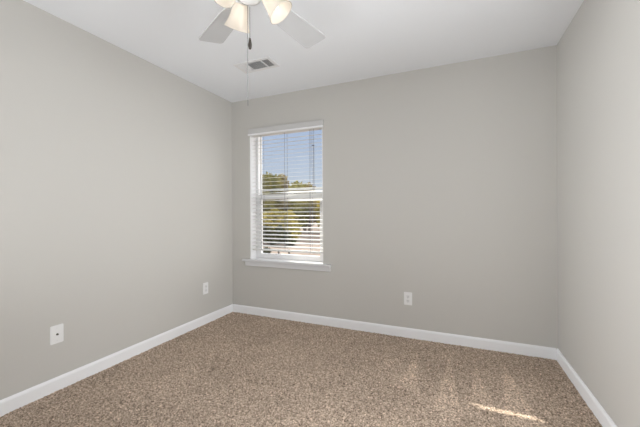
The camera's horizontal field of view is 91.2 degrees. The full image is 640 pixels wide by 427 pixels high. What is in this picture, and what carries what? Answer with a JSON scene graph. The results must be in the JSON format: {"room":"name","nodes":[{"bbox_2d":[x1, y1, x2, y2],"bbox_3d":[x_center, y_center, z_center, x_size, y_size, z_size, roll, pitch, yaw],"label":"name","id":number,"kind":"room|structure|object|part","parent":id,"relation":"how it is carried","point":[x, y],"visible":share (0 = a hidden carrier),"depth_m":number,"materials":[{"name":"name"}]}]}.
{"room":"empty bedroom","nodes":[
{"label":"empty bedroom","id":0,"kind":"room"},
{"bbox_2d":[0,0,232,399],"bbox_3d":[-2.001,0.013,1.555,0.120,2.590,5.320,0,0,23],"label":"wall","id":1,"kind":"structure","parent":0,"point":[116,166],"depth_m":2.27,"materials":[{"name":"grey paint"}]},
{"bbox_2d":[50,323,63,344],"bbox_3d":[-1.713,0.795,2.044,0.016,0.118,0.075,0,0,23],"label":"cable plate","id":2,"kind":"object","parent":1,"relation":"attached to","point":[57,331],"visible":1,"depth_m":2.04,"materials":[{"name":"white plastic"}]},
{"bbox_2d":[0,304,232,416],"bbox_3d":[-1.447,1.118,2.662,0.014,0.092,2.186,0,0,23],"label":"baseboard","id":3,"kind":"structure","parent":1,"relation":"attached to","point":[9,404],"depth_m":2.27,"materials":[{"name":"white paint"}]},
{"bbox_2d":[203,282,207,294],"bbox_3d":[-1.192,0.791,3.269,0.008,0.117,0.072,0,0,23],"label":"wall outlet","id":4,"kind":"object","parent":1,"relation":"attached to","point":[205,285],"visible":1,"depth_m":3.26,"materials":[{"name":"white plastic"}]},
{"bbox_2d":[0,312,601,426],"bbox_3d":[-0.545,1.226,0.817,3.351,0.150,4.910,0,0,23],"label":"floor","id":5,"kind":"structure","parent":0,"point":[235,369],"depth_m":2.08,"materials":[{"name":"brown carpet"}]},
{"bbox_2d":[23,0,583,102],"bbox_3d":[-0.515,-1.365,0.915,3.367,0.150,5.320,0,0,23],"label":"ceiling","id":6,"kind":"structure","parent":0,"point":[364,39],"depth_m":2.29,"materials":[{"name":"white paint"}]},
{"bbox_2d":[233,56,279,73],"bbox_3d":[-0.554,-1.285,2.739,0.362,0.009,0.183,0,0,23],"label":"ceiling vent","id":7,"kind":"object","parent":6,"relation":"in","point":[264,63],"visible":0.99,"depth_m":2.73,"materials":[{"name":"white metal"}]},
{"bbox_2d":[198,0,325,73],"bbox_3d":[-0.290,-0.891,1.404,1.014,0.800,1.024,0,0,23],"label":"ceiling fan","id":8,"kind":"object","parent":6,"relation":"hanging from","point":[234,15],"visible":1,"depth_m":1.57,"materials":[{"name":"white metal"}]},
{"bbox_3d":[-0.526,-0.990,1.673,0.144,0.031,0.360,0,0,-38],"label":"blade","id":9,"kind":"part","parent":8,"relation":"part of","materials":[{"name":"white wood"}]},
{"bbox_3d":[-0.390,-0.935,1.294,0.123,0.148,0.143,0,0,23],"label":"lamp shade","id":10,"kind":"part","parent":8,"relation":"part of","materials":[{"name":"white glass"}]},
{"bbox_3d":[-0.393,-0.935,1.522,0.137,0.148,0.126,0,0,23],"label":"lamp shade","id":11,"kind":"part","parent":8,"relation":"part of","materials":[{"name":"white glass"}]},
{"bbox_3d":[-0.332,-0.720,1.438,0.003,0.460,0.003,0,0,-44],"label":"pull cord","id":12,"kind":"part","parent":8,"relation":"part of","materials":[{"name":"grey plastic"}]},
{"bbox_3d":[-0.192,-0.936,1.421,0.140,0.148,0.120,0,0,23],"label":"lamp shade","id":13,"kind":"part","parent":8,"relation":"part of","materials":[{"name":"white glass"}]},
{"bbox_3d":[-0.121,-0.991,1.685,0.144,0.031,0.360,0,0,34],"label":"blade","id":14,"kind":"part","parent":8,"relation":"part of","materials":[{"name":"white wood"}]},
{"bbox_2d":[232,45,557,348],"bbox_3d":[0.434,0.001,3.112,3.127,2.590,0.130,0,0,23],"label":"wall","id":15,"kind":"structure","parent":0,"point":[440,182],"depth_m":2.80,"materials":[{"name":"grey paint"}]},
{"bbox_2d":[242,127,330,271],"bbox_3d":[-0.352,-0.174,3.462,1.080,1.553,0.238,0,0,23],"label":"window","id":16,"kind":"structure","parent":15,"relation":"in","point":[257,257],"depth_m":3.57,"materials":[{"name":"white plastic"}]},
{"bbox_3d":[-0.324,-0.538,3.534,0.810,0.772,0.030,0,0,23],"label":"sash","id":17,"kind":"part","parent":16,"relation":"part of","materials":[{"name":"white plastic"}]},
{"bbox_2d":[248,119,323,253],"bbox_3d":[-0.370,-0.254,3.409,0.920,1.381,0.110,0,0,23],"label":"window blind","id":18,"kind":"object","parent":16,"relation":"attached to","point":[284,129],"visible":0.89,"depth_m":3.39,"materials":[{"name":"white plastic"}]},
{"bbox_3d":[-0.651,-0.230,3.556,0.004,1.298,0.061,0,0,23],"label":"ladder cord","id":19,"kind":"part","parent":18,"relation":"part of","materials":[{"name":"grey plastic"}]},
{"bbox_3d":[-0.392,-0.877,3.366,0.920,0.018,0.016,0,0,23],"label":"valance moulding","id":20,"kind":"part","parent":18,"relation":"part of","materials":[{"name":"white paint"}]},
{"bbox_3d":[-0.372,-0.231,3.436,0.004,1.298,0.061,0,0,23],"label":"ladder cord","id":21,"kind":"part","parent":18,"relation":"part of","materials":[{"name":"white fabric"}]},
{"bbox_3d":[-0.362,0.420,3.433,0.872,0.016,0.052,0,0,23],"label":"rail","id":22,"kind":"part","parent":18,"relation":"part of","materials":[{"name":"white plastic"}]},
{"bbox_3d":[-0.093,-0.233,3.316,0.004,1.298,0.061,0,0,23],"label":"ladder cord","id":23,"kind":"part","parent":18,"relation":"part of","materials":[{"name":"white fabric"}]},
{"bbox_3d":[-0.334,0.150,3.501,0.810,0.717,0.034,0,0,23],"label":"sash","id":24,"kind":"part","parent":16,"relation":"part of","materials":[{"name":"white plastic"}]},
{"bbox_2d":[233,304,555,359],"bbox_3d":[0.411,1.109,3.046,3.099,0.092,0.014,0,0,23],"label":"baseboard","id":25,"kind":"structure","parent":15,"relation":"attached to","point":[446,338],"depth_m":2.86,"materials":[{"name":"white paint"}]},
{"bbox_2d":[404,292,411,304],"bbox_3d":[0.808,0.792,2.878,0.072,0.117,0.008,0,0,23],"label":"wall outlet","id":26,"kind":"object","parent":15,"relation":"attached to","point":[407,295],"visible":1,"depth_m":2.88,"materials":[{"name":"white plastic"}]},
{"bbox_2d":[557,0,639,426],"bbox_3d":[0.983,-0.002,0.275,0.120,2.590,5.320,0,0,23],"label":"wall","id":27,"kind":"structure","parent":0,"point":[598,53],"depth_m":1.70,"materials":[{"name":"grey paint"}]},
{"bbox_2d":[556,348,616,426],"bbox_3d":[1.589,1.103,1.843,0.014,0.092,1.296,0,0,23],"label":"baseboard","id":28,"kind":"structure","parent":27,"relation":"attached to","point":[604,419],"depth_m":1.89,"materials":[{"name":"white paint"}]},
{"label":"outside","id":29,"kind":"structure","parent":0,"visible":0},
{"bbox_2d":[263,222,319,255],"bbox_3d":[13.898,4.231,159.076,340.000,0.300,296.700,0,0,23],"label":"ground","id":30,"kind":"structure","parent":29,"point":[314,225],"depth_m":39.57,"materials":[{"name":"beige concrete"}]},
{"bbox_2d":[263,211,276,228],"bbox_3d":[-8.217,1.986,46.963,3.956,4.533,3.499,0,0,-18],"label":"shrub","id":31,"kind":"object","parent":30,"relation":"on","point":[264,212],"visible":0.19,"depth_m":46.53,"materials":[{"name":"green plant"}]},
{"bbox_2d":[263,228,278,244],"bbox_3d":[-6.226,3.006,39.503,1.702,2.478,2.323,0,0,-38],"label":"shrub","id":32,"kind":"object","parent":30,"relation":"on","point":[265,232],"visible":0.68,"depth_m":39.04,"materials":[{"name":"green plant"}]},
{"bbox_2d":[262,172,282,212],"bbox_3d":[-9.541,-1.599,56.407,5.409,11.806,6.046,0,0,-31],"label":"tree","id":33,"kind":"object","parent":30,"relation":"on","point":[267,178],"visible":0.48,"depth_m":54.87,"materials":[{"name":"green plant"}]},
{"bbox_2d":[268,209,283,225],"bbox_3d":[-6.894,1.716,50.950,3.784,5.059,3.172,0,0,9],"label":"shrub","id":34,"kind":"object","parent":30,"relation":"on","point":[273,211],"visible":0.4,"depth_m":50.08,"materials":[{"name":"green plant"}]},
{"bbox_2d":[274,224,283,243],"bbox_3d":[-5.505,2.918,42.065,1.899,2.645,2.331,0,0,23],"label":"shrub","id":35,"kind":"object","parent":30,"relation":"on","point":[278,229],"visible":0.34,"depth_m":41.60,"materials":[{"name":"green plant"}]},
{"bbox_2d":[275,174,289,213],"bbox_3d":[-8.138,-1.690,62.595,5.419,11.974,5.476,0,0,23],"label":"tree","id":36,"kind":"object","parent":30,"relation":"on","point":[283,180],"visible":0.27,"depth_m":61.12,"materials":[{"name":"green plant"}]},
{"bbox_2d":[279,230,296,245],"bbox_3d":[-4.128,3.217,39.471,2.542,2.217,1.803,0,0,23],"label":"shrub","id":37,"kind":"object","parent":30,"relation":"on","point":[294,241],"visible":0.5,"depth_m":39.17,"materials":[{"name":"green plant"}]},
{"bbox_2d":[278,210,301,238],"bbox_3d":[-4.561,1.898,46.728,3.939,4.674,3.415,0,0,23],"label":"shrub","id":38,"kind":"object","parent":30,"relation":"on","point":[285,213],"visible":0.56,"depth_m":46.22,"materials":[{"name":"green plant"}]},
{"bbox_2d":[288,180,310,225],"bbox_3d":[-3.765,-0.764,56.292,4.485,10.083,5.689,0,0,23],"label":"tree","id":39,"kind":"object","parent":30,"relation":"on","point":[293,204],"visible":0.46,"depth_m":55.09,"materials":[{"name":"green plant"}]},
{"bbox_2d":[304,182,316,233],"bbox_3d":[-1.797,-0.880,61.743,4.595,10.296,5.288,0,0,23],"label":"tree","id":40,"kind":"object","parent":30,"relation":"on","point":[308,184],"visible":0.3,"depth_m":61.35,"materials":[{"name":"green plant"}]},
{"bbox_2d":[315,201,319,226],"bbox_3d":[0.491,0.671,57.013,2.801,7.171,3.188,0,0,23],"label":"tree","id":41,"kind":"object","parent":30,"relation":"on","point":[318,205],"visible":0.14,"depth_m":56.47,"materials":[{"name":"green plant"}]}
]}

